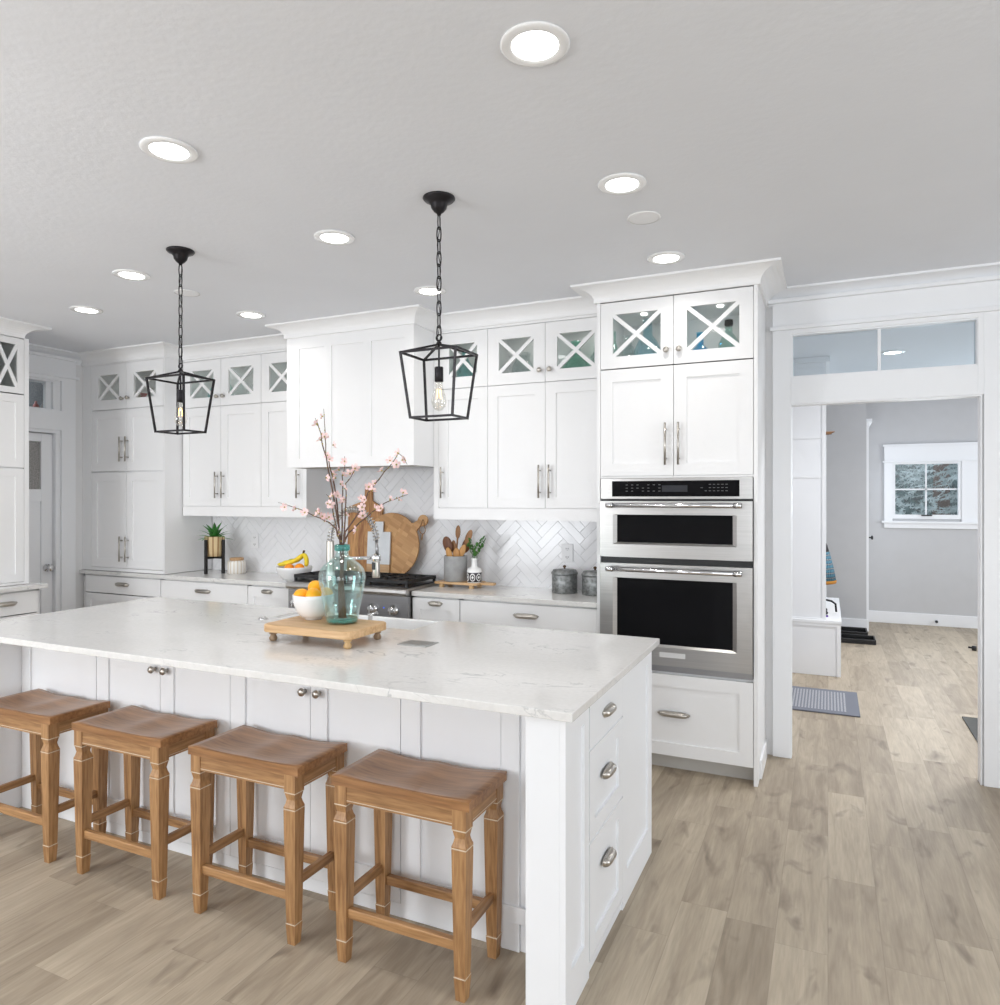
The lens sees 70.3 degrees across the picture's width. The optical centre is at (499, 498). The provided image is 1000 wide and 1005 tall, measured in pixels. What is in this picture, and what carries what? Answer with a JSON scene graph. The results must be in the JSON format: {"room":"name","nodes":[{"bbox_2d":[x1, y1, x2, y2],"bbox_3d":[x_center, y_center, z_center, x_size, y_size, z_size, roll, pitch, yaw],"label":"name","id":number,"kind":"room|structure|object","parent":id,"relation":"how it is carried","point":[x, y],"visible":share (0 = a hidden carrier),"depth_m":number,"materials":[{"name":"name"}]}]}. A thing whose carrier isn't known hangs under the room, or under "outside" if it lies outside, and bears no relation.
{"room":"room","nodes":[
{"label":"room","id":0,"kind":"room"},
{"bbox_2d":[29,381,42,407],"bbox_3d":[-4.283,-0.935,6.464,0.040,0.320,0.340,0,0,25],"label":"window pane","id":1,"kind":"object","parent":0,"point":[35,388],"visible":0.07,"depth_m":6.49,"materials":[{"name":"grey glass"}]},
{"bbox_2d":[47,365,83,608],"bbox_3d":[-5.002,0.152,3.144,0.120,2.745,7.510,0,0,25],"label":"wall","id":2,"kind":"structure","parent":0,"point":[79,369],"depth_m":6.06,"materials":[{"name":"paint"}]},
{"bbox_2d":[29,433,54,613],"bbox_3d":[-3.857,0.492,5.524,0.113,2.045,0.772,0,0,25],"label":"door","id":3,"kind":"structure","parent":2,"relation":"in","point":[41,567],"depth_m":5.80,"materials":[{"name":"paint"}]},
{"bbox_2d":[44,382,50,408],"bbox_3d":[-3.886,-0.849,5.523,0.030,0.223,0.765,0,0,25],"label":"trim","id":4,"kind":"structure","parent":2,"relation":"in","point":[47,385],"depth_m":5.84,"materials":[{"name":"paint"}]},
{"bbox_2d":[29,343,80,365],"bbox_3d":[-5.008,-1.177,2.863,0.114,0.085,6.995,0,0,25],"label":"trim","id":5,"kind":"structure","parent":2,"relation":"attached to","point":[32,347],"depth_m":5.79,"materials":[{"name":"paint"}]},
{"bbox_2d":[29,351,81,611],"bbox_3d":[-3.871,0.176,5.538,0.185,2.697,1.145,0,0,25],"label":"trim","id":6,"kind":"structure","parent":2,"relation":"attached to","point":[60,420],"depth_m":5.90,"materials":[{"name":"paint"}]},
{"bbox_2d":[0,0,999,373],"bbox_3d":[-0.079,-1.270,3.881,11.800,0.100,13.220,0,0,25],"label":"ceiling","id":7,"kind":"structure","parent":0,"point":[836,140],"depth_m":2.51,"materials":[{"name":"paint"}]},
{"bbox_2d":[69,306,102,313],"bbox_3d":[-2.669,-1.216,4.580,0.188,0.008,0.188,0,0,25],"label":"recessed light","id":8,"kind":"object","parent":7,"relation":"in","point":[81,309],"visible":1,"depth_m":4.57,"materials":[{"name":"white plastic"}]},
{"bbox_2d":[112,269,150,280],"bbox_3d":[-2.007,-1.216,3.865,0.188,0.008,0.188,0,0,25],"label":"recessed light","id":9,"kind":"object","parent":7,"relation":"in","point":[127,274],"visible":1,"depth_m":3.85,"materials":[{"name":"white plastic"}]},
{"bbox_2d":[139,136,197,163],"bbox_3d":[-1.157,-1.216,2.480,0.188,0.008,0.188,0,0,25],"label":"recessed light","id":10,"kind":"object","parent":7,"relation":"in","point":[166,149],"visible":1,"depth_m":2.47,"materials":[{"name":"white plastic"}]},
{"bbox_2d":[145,246,214,434],"bbox_3d":[-1.571,-0.771,3.489,0.260,0.898,0.192,0,0,25],"label":"lantern pendant","id":11,"kind":"object","parent":7,"relation":"hanging from","point":[180,254],"visible":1,"depth_m":3.48,"materials":[{"name":"black metal"}]},
{"bbox_2d":[177,376,181,402],"bbox_3d":[-1.571,-0.548,3.489,0.036,0.150,0.036,0,0,25],"label":"socket","id":12,"kind":"object","parent":11,"relation":"attached to","point":[179,392],"depth_m":3.47,"materials":[{"name":"black metal"}]},
{"bbox_2d":[174,289,199,296],"bbox_3d":[-1.855,-1.217,4.205,0.144,0.004,0.144,0,0,25],"label":"ceiling speaker","id":13,"kind":"object","parent":7,"relation":"attached to","point":[189,293],"visible":0.86,"depth_m":4.21,"materials":[{"name":"white plastic"}]},
{"bbox_2d":[175,290,198,295],"bbox_3d":[-1.855,-1.216,4.205,0.128,0.001,0.128,0,0,25],"label":"grille","id":14,"kind":"object","parent":13,"relation":"attached to","point":[185,293],"depth_m":4.21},
{"bbox_2d":[236,311,265,318],"bbox_3d":[-1.651,-1.216,4.704,0.188,0.008,0.188,0,0,25],"label":"recessed light","id":15,"kind":"object","parent":7,"relation":"in","point":[244,314],"visible":1,"depth_m":4.69,"materials":[{"name":"white plastic"}]},
{"bbox_2d":[314,229,354,244],"bbox_3d":[-0.772,-1.216,3.310,0.188,0.008,0.188,0,0,25],"label":"recessed light","id":16,"kind":"object","parent":7,"relation":"in","point":[331,237],"visible":1,"depth_m":3.31,"materials":[{"name":"white plastic"}]},
{"bbox_2d":[414,286,445,295],"bbox_3d":[-0.410,-1.216,4.162,0.188,0.008,0.188,0,0,25],"label":"recessed light","id":17,"kind":"object","parent":7,"relation":"in","point":[422,290],"visible":0.84,"depth_m":4.15,"materials":[{"name":"white plastic"}]},
{"bbox_2d":[399,191,477,421],"bbox_3d":[-0.247,-0.771,2.877,0.260,0.898,0.192,0,0,25],"label":"lantern pendant","id":18,"kind":"object","parent":7,"relation":"hanging from","point":[439,201],"visible":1,"depth_m":2.87,"materials":[{"name":"black metal"}]},
{"bbox_2d":[435,345,442,381],"bbox_3d":[-0.247,-0.548,2.877,0.036,0.150,0.036,0,0,25],"label":"socket","id":19,"kind":"object","parent":18,"relation":"attached to","point":[438,369],"depth_m":2.86,"materials":[{"name":"black metal"}]},
{"bbox_2d":[500,21,569,66],"bbox_3d":[0.094,-1.216,1.905,0.188,0.008,0.188,0,0,25],"label":"recessed light","id":20,"kind":"object","parent":7,"relation":"in","point":[534,46],"visible":1,"depth_m":1.90,"materials":[{"name":"white plastic"}]},
{"bbox_2d":[598,173,646,194],"bbox_3d":[0.473,-1.216,2.748,0.188,0.008,0.188,0,0,25],"label":"recessed light","id":21,"kind":"object","parent":7,"relation":"in","point":[618,183],"visible":1,"depth_m":2.74,"materials":[{"name":"white plastic"}]},
{"bbox_2d":[627,211,660,224],"bbox_3d":[0.625,-1.217,3.079,0.144,0.004,0.144,0,0,25],"label":"ceiling speaker","id":22,"kind":"object","parent":7,"relation":"attached to","point":[641,217],"visible":1,"depth_m":3.07,"materials":[{"name":"white plastic"}]},
{"bbox_2d":[629,213,658,223],"bbox_3d":[0.625,-1.216,3.079,0.128,0.001,0.128,0,0,25],"label":"grille","id":23,"kind":"object","parent":22,"relation":"attached to","point":[641,218],"depth_m":3.08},
{"bbox_2d":[647,251,684,264],"bbox_3d":[0.841,-1.216,3.591,0.188,0.008,0.188,0,0,25],"label":"recessed light","id":24,"kind":"object","parent":7,"relation":"in","point":[666,257],"visible":1,"depth_m":3.58,"materials":[{"name":"white"}]},
{"bbox_2d":[881,350,905,354],"bbox_3d":[3.273,-1.216,5.912,0.188,0.008,0.188,0,0,25],"label":"recessed light","id":25,"kind":"object","parent":7,"relation":"in","point":[890,352],"visible":0.98,"depth_m":5.91,"materials":[{"name":"white plastic"}]},
{"bbox_2d":[0,622,999,1004],"bbox_3d":[-0.053,1.575,3.936,11.800,0.100,13.100,0,0,25],"label":"floor","id":26,"kind":"structure","parent":0,"point":[861,866],"depth_m":2.63,"materials":[{"name":"brown wood"}]},
{"bbox_2d":[0,589,38,619],"bbox_3d":[-3.788,1.082,4.740,0.726,0.886,1.007,0,0,25],"label":"base cabinet","id":27,"kind":"object","parent":26,"relation":"on","point":[22,603],"visible":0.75,"depth_m":4.93,"materials":[{"name":"white paint"}]},
{"bbox_2d":[0,582,47,592],"bbox_3d":[-3.783,0.622,4.743,0.745,0.028,1.050,0,0,25],"label":"countertop","id":28,"kind":"structure","parent":27,"relation":"on","point":[11,588],"depth_m":4.93,"materials":[{"name":"white stone"}]},
{"bbox_2d":[0,317,51,585],"bbox_3d":[-3.769,-0.307,4.751,0.750,1.825,1.062,0,0,25],"label":"upper cabinet","id":29,"kind":"object","parent":28,"relation":"on","point":[14,348],"visible":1,"depth_m":4.98,"materials":[{"name":"white paint"}]},
{"bbox_2d":[0,688,109,862],"bbox_3d":[-2.045,1.219,3.179,0.512,0.612,0.275,0,0,25],"label":"bar stool","id":30,"kind":"object","parent":26,"relation":"on","point":[40,713],"visible":0.92,"depth_m":3.09,"materials":[{"name":"brown wood"}]},
{"bbox_2d":[84,574,162,606],"bbox_3d":[-3.037,1.082,6.069,0.954,0.886,0.526,0,0,25],"label":"base cabinet","id":31,"kind":"object","parent":26,"relation":"on","point":[98,589],"visible":0.26,"depth_m":5.88,"materials":[{"name":"white paint"}]},
{"bbox_2d":[79,569,286,586],"bbox_3d":[-2.437,0.623,5.803,2.301,0.030,0.520,0,0,25],"label":"countertop","id":32,"kind":"structure","parent":31,"relation":"on","point":[214,575],"depth_m":5.60,"materials":[{"name":"white stone"}]},
{"bbox_2d":[78,341,211,573],"bbox_3d":[-2.998,-0.307,6.013,1.108,1.825,0.600,0,0,25],"label":"tall cabinet","id":33,"kind":"object","parent":32,"relation":"on","point":[134,520],"visible":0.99,"depth_m":5.84,"materials":[{"name":"white paint"}]},
{"bbox_2d":[204,539,224,573],"bbox_3d":[-2.330,0.470,5.792,0.157,0.275,0.157,0,0,-22],"label":"plant stand","id":34,"kind":"object","parent":32,"relation":"on","point":[206,557],"visible":0.81,"depth_m":5.74,"materials":[{"name":"black wood"}]},
{"bbox_2d":[204,536,224,556],"bbox_3d":[-2.330,0.389,5.792,0.158,0.162,0.158,0,0,25],"label":"basket pot","id":35,"kind":"object","parent":34,"relation":"on","point":[214,543],"visible":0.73,"depth_m":5.73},
{"bbox_2d":[196,522,232,539],"bbox_3d":[-2.325,0.272,5.797,0.291,0.158,0.290,0,0,-30],"label":"succulent plant","id":36,"kind":"object","parent":35,"relation":"in","point":[215,531],"visible":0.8,"depth_m":5.77,"materials":[{"name":"green plant"}]},
{"bbox_2d":[227,557,245,573],"bbox_3d":[-2.141,0.544,5.771,0.144,0.128,0.144,0,0,25],"label":"lidded jar","id":37,"kind":"object","parent":32,"relation":"on","point":[235,565],"visible":1,"depth_m":5.72,"materials":[{"name":"white ceramic"}]},
{"bbox_2d":[276,565,311,580],"bbox_3d":[-1.524,0.555,5.254,0.260,0.105,0.260,0,0,25],"label":"fruit bowl","id":38,"kind":"object","parent":32,"relation":"on","point":[287,574],"visible":0.67,"depth_m":5.15,"materials":[{"name":"white ceramic"}]},
{"bbox_2d":[277,552,302,565],"bbox_3d":[-1.551,0.443,5.256,0.212,0.120,0.033,0,0,9],"label":"banana","id":39,"kind":"object","parent":38,"relation":"in","point":[300,556],"visible":0.93,"depth_m":5.24,"materials":[{"name":"yellow food"}]},
{"bbox_2d":[72,705,216,899],"bbox_3d":[-1.455,1.219,2.907,0.512,0.612,0.275,0,0,25],"label":"bar stool","id":40,"kind":"object","parent":26,"relation":"on","point":[135,732],"visible":0.88,"depth_m":2.87,"materials":[{"name":"brown wood"}]},
{"bbox_2d":[161,579,249,603],"bbox_3d":[-2.189,1.082,5.677,0.914,0.886,0.526,0,0,25],"label":"base cabinet","id":41,"kind":"object","parent":26,"relation":"on","point":[178,589],"visible":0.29,"depth_m":5.45,"materials":[{"name":"white paint"}]},
{"bbox_2d":[188,725,346,945],"bbox_3d":[-0.860,1.219,2.632,0.512,0.612,0.275,0,0,25],"label":"bar stool","id":42,"kind":"object","parent":26,"relation":"on","point":[250,755],"visible":0.94,"depth_m":2.59,"materials":[{"name":"brown wood"}]},
{"bbox_2d":[248,585,287,607],"bbox_3d":[-1.585,1.082,5.398,0.417,0.886,0.526,0,0,25],"label":"base cabinet","id":43,"kind":"object","parent":26,"relation":"on","point":[274,596],"visible":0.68,"depth_m":5.19,"materials":[{"name":"white paint"}]},
{"bbox_2d":[0,643,651,1004],"bbox_3d":[-0.942,1.081,3.187,3.056,0.888,1.105,0,0,25],"label":"kitchen island","id":44,"kind":"object","parent":26,"relation":"on","point":[576,805],"visible":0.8,"depth_m":2.59,"materials":[{"name":"paint"}]},
{"bbox_2d":[0,597,659,722],"bbox_3d":[-0.961,0.623,3.202,3.118,0.027,1.188,0,0,25],"label":"island countertop","id":45,"kind":"structure","parent":44,"relation":"on","point":[549,674],"depth_m":2.79,"materials":[{"name":"white stone"}]},
{"bbox_2d":[264,616,385,648],"bbox_3d":[-0.751,0.572,3.058,0.464,0.074,0.284,0,0,25],"label":"tray","id":46,"kind":"object","parent":45,"relation":"on","point":[297,625],"visible":0.96,"depth_m":2.97,"materials":[{"name":"brown wood"}]},
{"bbox_2d":[292,593,333,619],"bbox_3d":[-0.830,0.480,3.154,0.179,0.110,0.179,0,0,25],"label":"fruit bowl","id":47,"kind":"object","parent":46,"relation":"on","point":[309,608],"visible":0.94,"depth_m":3.09,"materials":[{"name":"white ceramic"}]},
{"bbox_2d":[305,588,321,596],"bbox_3d":[-0.817,0.429,3.111,0.071,0.074,0.074,0,0,22],"label":"orange","id":48,"kind":"object","parent":47,"relation":"in","point":[312,592],"visible":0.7,"depth_m":3.09,"materials":[{"name":"orange food"}]},
{"bbox_2d":[308,580,323,590],"bbox_3d":[-0.825,0.401,3.180,0.071,0.068,0.072,0,0,-11],"label":"orange","id":49,"kind":"object","parent":47,"relation":"in","point":[313,584],"visible":0.69,"depth_m":3.16,"materials":[{"name":"orange food"}]},
{"bbox_2d":[318,544,365,624],"bbox_3d":[-0.680,0.366,3.057,0.199,0.337,0.199,0,0,25],"label":"glass vase","id":50,"kind":"object","parent":46,"relation":"on","point":[335,619],"visible":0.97,"depth_m":3.03,"materials":[{"name":"teal glass"}]},
{"bbox_2d":[278,502,340,617],"bbox_3d":[-0.833,0.265,3.084,0.318,0.496,0.046,0,0,14],"label":"branch","id":51,"kind":"object","parent":50,"relation":"in","point":[322,517],"visible":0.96,"depth_m":3.07,"materials":[{"name":"pink plant"}]},
{"bbox_2d":[312,418,340,616],"bbox_3d":[-0.742,0.086,3.038,0.142,0.854,0.055,0,0,-34],"label":"branch","id":52,"kind":"object","parent":50,"relation":"in","point":[315,423],"visible":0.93,"depth_m":3.05,"materials":[{"name":"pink plant"}]},
{"bbox_2d":[320,413,341,584],"bbox_3d":[-0.740,0.056,3.111,0.042,0.914,0.177,0,0,-44],"label":"branch","id":53,"kind":"object","parent":50,"relation":"in","point":[328,455],"visible":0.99,"depth_m":3.10,"materials":[{"name":"pink plant"}]},
{"bbox_2d":[325,494,344,617],"bbox_3d":[-0.708,0.248,3.009,0.045,0.531,0.126,0,0,25],"label":"branch","id":54,"kind":"object","parent":50,"relation":"in","point":[329,503],"visible":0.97,"depth_m":3.01,"materials":[{"name":"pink plant"}]},
{"bbox_2d":[335,456,347,617],"bbox_3d":[-0.691,0.162,3.113,0.053,0.702,0.122,0,0,-29],"label":"branch","id":55,"kind":"object","parent":50,"relation":"in","point":[344,460],"visible":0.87,"depth_m":3.10,"materials":[{"name":"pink plant"}]},
{"bbox_2d":[340,463,359,617],"bbox_3d":[-0.643,0.181,3.049,0.079,0.665,0.045,0,0,25],"label":"branch","id":56,"kind":"object","parent":50,"relation":"in","point":[356,467],"visible":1,"depth_m":3.05,"materials":[{"name":"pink plant"}]},
{"bbox_2d":[341,488,407,617],"bbox_3d":[-0.538,0.235,3.032,0.300,0.557,0.046,0,0,9],"label":"branch","id":57,"kind":"object","parent":50,"relation":"in","point":[377,508],"visible":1,"depth_m":3.04,"materials":[{"name":"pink plant"}]},
{"bbox_2d":[344,448,406,544],"bbox_3d":[-0.536,0.153,2.974,0.351,0.720,0.043,0,0,28],"label":"branch","id":58,"kind":"object","parent":50,"relation":"in","point":[389,459],"visible":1,"depth_m":2.97,"materials":[{"name":"pink plant"}]},
{"bbox_2d":[326,506,380,615],"bbox_3d":[-0.707,0.322,3.383,0.293,0.575,0.067,0,0,18],"label":"kitchen faucet","id":59,"kind":"object","parent":45,"relation":"on","point":[376,558],"visible":0.73,"depth_m":3.40,"materials":[{"name":"silver metal"}]},
{"bbox_2d":[280,613,438,629],"bbox_3d":[-0.726,0.743,3.612,0.846,0.245,0.312,0,0,25],"label":"farmhouse sink","id":60,"kind":"object","parent":45,"relation":"in","point":[391,622],"visible":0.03,"depth_m":3.67,"materials":[{"name":"white ceramic"}]},
{"bbox_2d":[397,640,438,647],"bbox_3d":[-0.344,0.607,2.974,0.140,0.004,0.104,0,0,25],"label":"outlet","id":61,"kind":"object","parent":45,"relation":"attached to","point":[417,643],"visible":1,"depth_m":2.96,"materials":[{"name":"grey metal"}]},
{"bbox_2d":[285,570,441,618],"bbox_3d":[-0.958,1.034,5.057,1.002,0.983,0.604,0,0,25],"label":"gas range","id":62,"kind":"object","parent":26,"relation":"on","point":[390,595],"visible":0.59,"depth_m":4.80,"materials":[{"name":"silver metal"}]},
{"bbox_2d":[285,581,438,596],"bbox_3d":[-0.949,0.615,5.074,1.002,0.049,0.564,0,0,25],"label":"cooktop","id":63,"kind":"object","parent":62,"relation":"in","point":[352,588],"depth_m":4.79,"materials":[{"name":"silver metal"}]},
{"bbox_2d":[347,486,383,571],"bbox_3d":[-1.026,0.240,5.406,0.314,0.692,0.048,0,0,25],"label":"cutting board","id":64,"kind":"object","parent":62,"relation":"on","point":[356,540],"visible":0.36,"depth_m":5.41,"materials":[{"name":"brown wood"}]},
{"bbox_2d":[366,522,390,572],"bbox_3d":[-0.898,0.379,5.255,0.200,0.415,0.039,0,0,25],"label":"cutting board","id":65,"kind":"object","parent":62,"relation":"on","point":[384,542],"visible":0.73,"depth_m":5.24,"materials":[{"name":"stone"}]},
{"bbox_2d":[364,513,428,573],"bbox_3d":[-0.773,0.345,5.226,0.548,0.479,0.051,0,0,25],"label":"cutting board","id":66,"kind":"object","parent":62,"relation":"on","point":[405,544],"visible":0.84,"depth_m":5.19,"materials":[{"name":"wood"}]},
{"bbox_2d":[331,749,506,1002],"bbox_3d":[-0.267,1.219,2.358,0.512,0.612,0.275,0,0,25],"label":"bar stool","id":67,"kind":"object","parent":26,"relation":"on","point":[386,782],"visible":1,"depth_m":2.33,"materials":[{"name":"brown wood"}]},
{"bbox_2d":[413,596,460,621],"bbox_3d":[-0.318,1.082,4.812,0.355,0.886,0.526,0,0,25],"label":"drawer","id":68,"kind":"object","parent":26,"relation":"on","point":[424,608],"visible":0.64,"depth_m":4.60,"materials":[{"name":"white paint"}]},
{"bbox_2d":[460,599,596,632],"bbox_3d":[0.256,1.082,4.547,0.909,0.886,0.526,0,0,25],"label":"drawer","id":69,"kind":"object","parent":26,"relation":"on","point":[541,616],"visible":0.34,"depth_m":4.32,"materials":[{"name":"white paint"}]},
{"bbox_2d":[411,584,596,607],"bbox_3d":[0.099,0.623,4.631,1.262,0.030,0.520,0,0,25],"label":"countertop","id":70,"kind":"structure","parent":69,"relation":"on","point":[531,595],"depth_m":4.49,"materials":[{"name":"white stone"}]},
{"bbox_2d":[435,579,495,588],"bbox_3d":[-0.223,0.589,4.873,0.425,0.038,0.170,0,0,25],"label":"board","id":71,"kind":"object","parent":70,"relation":"on","point":[441,583],"visible":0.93,"depth_m":4.82,"materials":[{"name":"brown wood"}]},
{"bbox_2d":[444,555,466,581],"bbox_3d":[-0.307,0.482,4.912,0.162,0.175,0.162,0,0,25],"label":"utensil crock","id":72,"kind":"object","parent":71,"relation":"on","point":[455,567],"visible":0.88,"depth_m":4.84,"materials":[{"name":"ceramic"}]},
{"bbox_2d":[443,536,452,550],"bbox_3d":[-0.344,0.400,4.921,0.123,0.274,0.019,0,0,25],"label":"wooden spoon","id":73,"kind":"object","parent":72,"relation":"in","point":[447,542],"visible":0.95,"depth_m":4.92,"materials":[{"name":"brown wood"}]},
{"bbox_2d":[467,558,481,582],"bbox_3d":[-0.175,0.487,4.818,0.100,0.165,0.100,0,0,25],"label":"bud vase","id":74,"kind":"object","parent":71,"relation":"on","point":[474,574],"visible":1,"depth_m":4.78,"materials":[{"name":"ceramic"}]},
{"bbox_2d":[467,536,485,560],"bbox_3d":[-0.152,0.361,4.810,0.131,0.218,0.097,0,0,15],"label":"herb sprig","id":75,"kind":"object","parent":74,"relation":"in","point":[471,547],"visible":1,"depth_m":4.80,"materials":[{"name":"green plant"}]},
{"bbox_2d":[551,565,577,593],"bbox_3d":[0.418,0.519,4.593,0.172,0.178,0.172,0,0,25],"label":"metal canister","id":76,"kind":"object","parent":70,"relation":"on","point":[564,580],"visible":1,"depth_m":4.52,"materials":[{"name":"metal"}]},
{"bbox_2d":[581,567,596,595],"bbox_3d":[0.603,0.519,4.497,0.172,0.178,0.172,0,0,25],"label":"metal canister","id":77,"kind":"object","parent":70,"relation":"on","point":[589,577],"visible":0.66,"depth_m":4.43,"materials":[{"name":"metal"}]},
{"bbox_2d":[570,257,786,786],"bbox_3d":[1.047,0.152,4.117,1.124,2.745,0.647,0,0,25],"label":"tall cabinet","id":78,"kind":"object","parent":26,"relation":"on","point":[683,408],"visible":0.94,"depth_m":3.91,"materials":[{"name":"white paint"}]},
{"bbox_2d":[600,477,753,679],"bbox_3d":[1.039,0.424,4.100,0.832,1.078,0.535,0,0,25],"label":"wall oven","id":79,"kind":"object","parent":78,"relation":"in","point":[677,564],"visible":0.98,"depth_m":3.90,"materials":[{"name":"silver metal"}]},
{"bbox_2d":[792,356,841,676],"bbox_3d":[2.964,0.153,6.876,0.600,2.744,1.590,0,0,25],"label":"locker","id":80,"kind":"object","parent":26,"relation":"on","point":[816,637],"visible":0.52,"depth_m":6.17,"materials":[{"name":"paint"}]},
{"bbox_2d":[826,544,836,584],"bbox_3d":[2.972,0.532,6.668,0.350,0.515,0.350,0,0,25],"label":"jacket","id":81,"kind":"object","parent":80,"relation":"hanging from","point":[830,573],"visible":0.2,"depth_m":6.54,"materials":[{"name":"fabric"}]},
{"bbox_2d":[792,686,859,716],"bbox_3d":[2.193,1.519,5.447,1.000,0.010,0.670,0,0,25],"label":"entry rug","id":82,"kind":"object","parent":26,"relation":"on","point":[845,703],"visible":0.44,"depth_m":5.29,"materials":[{"name":"grey fabric"}]},
{"bbox_2d":[841,626,867,634],"bbox_3d":[3.728,1.500,8.125,0.850,0.049,0.320,0,0,25],"label":"tray","id":83,"kind":"object","parent":26,"relation":"on","point":[846,630],"visible":0.37,"depth_m":8.09,"materials":[{"name":"black plastic"}]},
{"bbox_2d":[841,633,875,644],"bbox_3d":[3.558,1.500,7.692,0.905,0.049,0.290,0,0,25],"label":"tray","id":84,"kind":"object","parent":26,"relation":"on","point":[845,638],"visible":0.44,"depth_m":7.50,"materials":[{"name":"black plastic"}]},
{"bbox_2d":[962,716,977,742],"bbox_3d":[3.478,1.519,4.319,1.000,0.010,0.900,0,0,25],"label":"floor mat","id":85,"kind":"object","parent":26,"relation":"on","point":[971,722],"visible":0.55,"depth_m":4.75,"materials":[{"name":"grey fabric"}]},
{"bbox_2d":[29,308,982,784],"bbox_3d":[0.363,0.152,4.837,11.800,2.745,0.065,0,0,25],"label":"wall","id":86,"kind":"structure","parent":0,"point":[769,311],"depth_m":4.23,"materials":[{"name":"paint"}]},
{"bbox_2d":[182,337,262,516],"bbox_3d":[-2.178,-0.539,5.733,0.835,1.361,0.420,0,0,25],"label":"upper cabinet","id":87,"kind":"object","parent":86,"relation":"attached to","point":[222,465],"visible":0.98,"depth_m":5.62,"materials":[{"name":"white paint"}]},
{"bbox_2d":[251,333,332,516],"bbox_3d":[-1.599,-0.539,5.465,0.440,1.361,0.420,0,0,25],"label":"upper cabinet","id":88,"kind":"object","parent":86,"relation":"attached to","point":[308,489],"visible":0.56,"depth_m":5.41,"materials":[{"name":"white paint"}]},
{"bbox_2d":[265,304,436,470],"bbox_3d":[-0.941,-0.719,5.018,1.261,1.003,0.660,0,0,25],"label":"range hood","id":89,"kind":"object","parent":86,"relation":"attached to","point":[345,368],"visible":0.94,"depth_m":4.79,"materials":[{"name":"white paint"}]},
{"bbox_2d":[213,468,596,589],"bbox_3d":[-0.845,0.192,5.354,3.583,0.834,0.009,0,0,25],"label":"backsplash","id":90,"kind":"structure","parent":86,"relation":"attached to","point":[520,553],"depth_m":5.21,"materials":[{"name":"tile"}]},
{"bbox_2d":[251,534,258,547],"bbox_3d":[-2.036,0.352,5.891,0.080,0.120,0.007,0,0,25],"label":"wall outlet","id":91,"kind":"object","parent":90,"relation":"attached to","point":[254,537],"visible":1,"depth_m":5.89,"materials":[{"name":"plastic"}]},
{"bbox_2d":[562,544,572,561],"bbox_3d":[0.449,0.364,4.743,0.080,0.120,0.007,0,0,25],"label":"wall outlet","id":92,"kind":"object","parent":90,"relation":"attached to","point":[567,549],"visible":1,"depth_m":4.74,"materials":[{"name":"plastic"}]},
{"bbox_2d":[434,308,488,519],"bbox_3d":[-0.223,-0.539,4.829,0.406,1.361,0.420,0,0,25],"label":"upper cabinet","id":93,"kind":"object","parent":86,"relation":"attached to","point":[460,446],"visible":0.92,"depth_m":4.74,"materials":[{"name":"white paint"}]},
{"bbox_2d":[480,296,596,521],"bbox_3d":[0.327,-0.539,4.575,0.807,1.361,0.420,0,0,25],"label":"upper cabinet","id":94,"kind":"object","parent":86,"relation":"attached to","point":[542,416],"visible":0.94,"depth_m":4.50,"materials":[{"name":"white paint"}]},
{"bbox_2d":[877,329,880,369],"bbox_3d":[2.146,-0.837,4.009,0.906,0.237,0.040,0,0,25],"label":"mullion","id":95,"kind":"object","parent":86,"relation":"in","point":[878,330],"depth_m":3.99,"materials":[{"name":"paint"}]},
{"bbox_2d":[768,275,999,787],"bbox_3d":[2.734,0.179,3.674,2.520,2.692,0.055,0,0,25],"label":"trim","id":96,"kind":"structure","parent":86,"relation":"attached to","point":[979,297],"depth_m":3.92,"materials":[{"name":"paint"}]},
{"bbox_2d":[768,262,999,307],"bbox_3d":[3.531,-1.177,3.278,4.340,0.085,0.114,0,0,25],"label":"trim","id":97,"kind":"structure","parent":86,"relation":"attached to","point":[987,269],"depth_m":3.90,"materials":[{"name":"paint"}]},
{"bbox_2d":[826,403,865,618],"bbox_3d":[3.765,0.152,8.406,1.020,2.745,0.120,0,0,25],"label":"wall","id":98,"kind":"structure","parent":0,"point":[845,447],"depth_m":8.22,"materials":[{"name":"paint"}]},
{"bbox_2d":[866,398,977,616],"bbox_3d":[5.672,0.152,8.004,3.020,2.745,0.750,0,0,25],"label":"wall","id":99,"kind":"structure","parent":0,"point":[912,570],"depth_m":8.56,"materials":[{"name":"paint"}]},
{"bbox_2d":[866,419,872,630],"bbox_3d":[4.394,0.305,8.457,0.080,2.440,0.720,0,0,25],"label":"door","id":100,"kind":"structure","parent":99,"relation":"in","point":[868,421],"depth_m":8.14,"materials":[{"name":"paint"}]},
{"bbox_2d":[841,610,977,630],"bbox_3d":[5.219,1.455,8.073,3.700,0.140,0.765,0,0,25],"label":"baseboard","id":101,"kind":"structure","parent":99,"relation":"attached to","point":[874,616],"depth_m":8.49,"materials":[{"name":"paint"}]},
{"bbox_2d":[882,442,977,528],"bbox_3d":[5.180,-0.150,8.506,1.066,1.020,0.110,0,0,25],"label":"window","id":102,"kind":"structure","parent":99,"relation":"in","point":[963,454],"depth_m":8.46,"materials":[{"name":"paint"}]},
{"label":"outside","id":103,"kind":"structure","parent":0,"visible":0},
{"bbox_3d":[10.228,2.075,17.360,16.000,0.100,19.900,0,0,25],"label":"ground","id":104,"kind":"structure","parent":103,"visible":0},
{"bbox_2d":[895,464,956,514],"bbox_3d":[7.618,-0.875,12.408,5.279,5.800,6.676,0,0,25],"label":"window pane","id":105,"kind":"object","parent":104,"relation":"on","point":[910,476],"visible":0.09,"depth_m":10.93,"materials":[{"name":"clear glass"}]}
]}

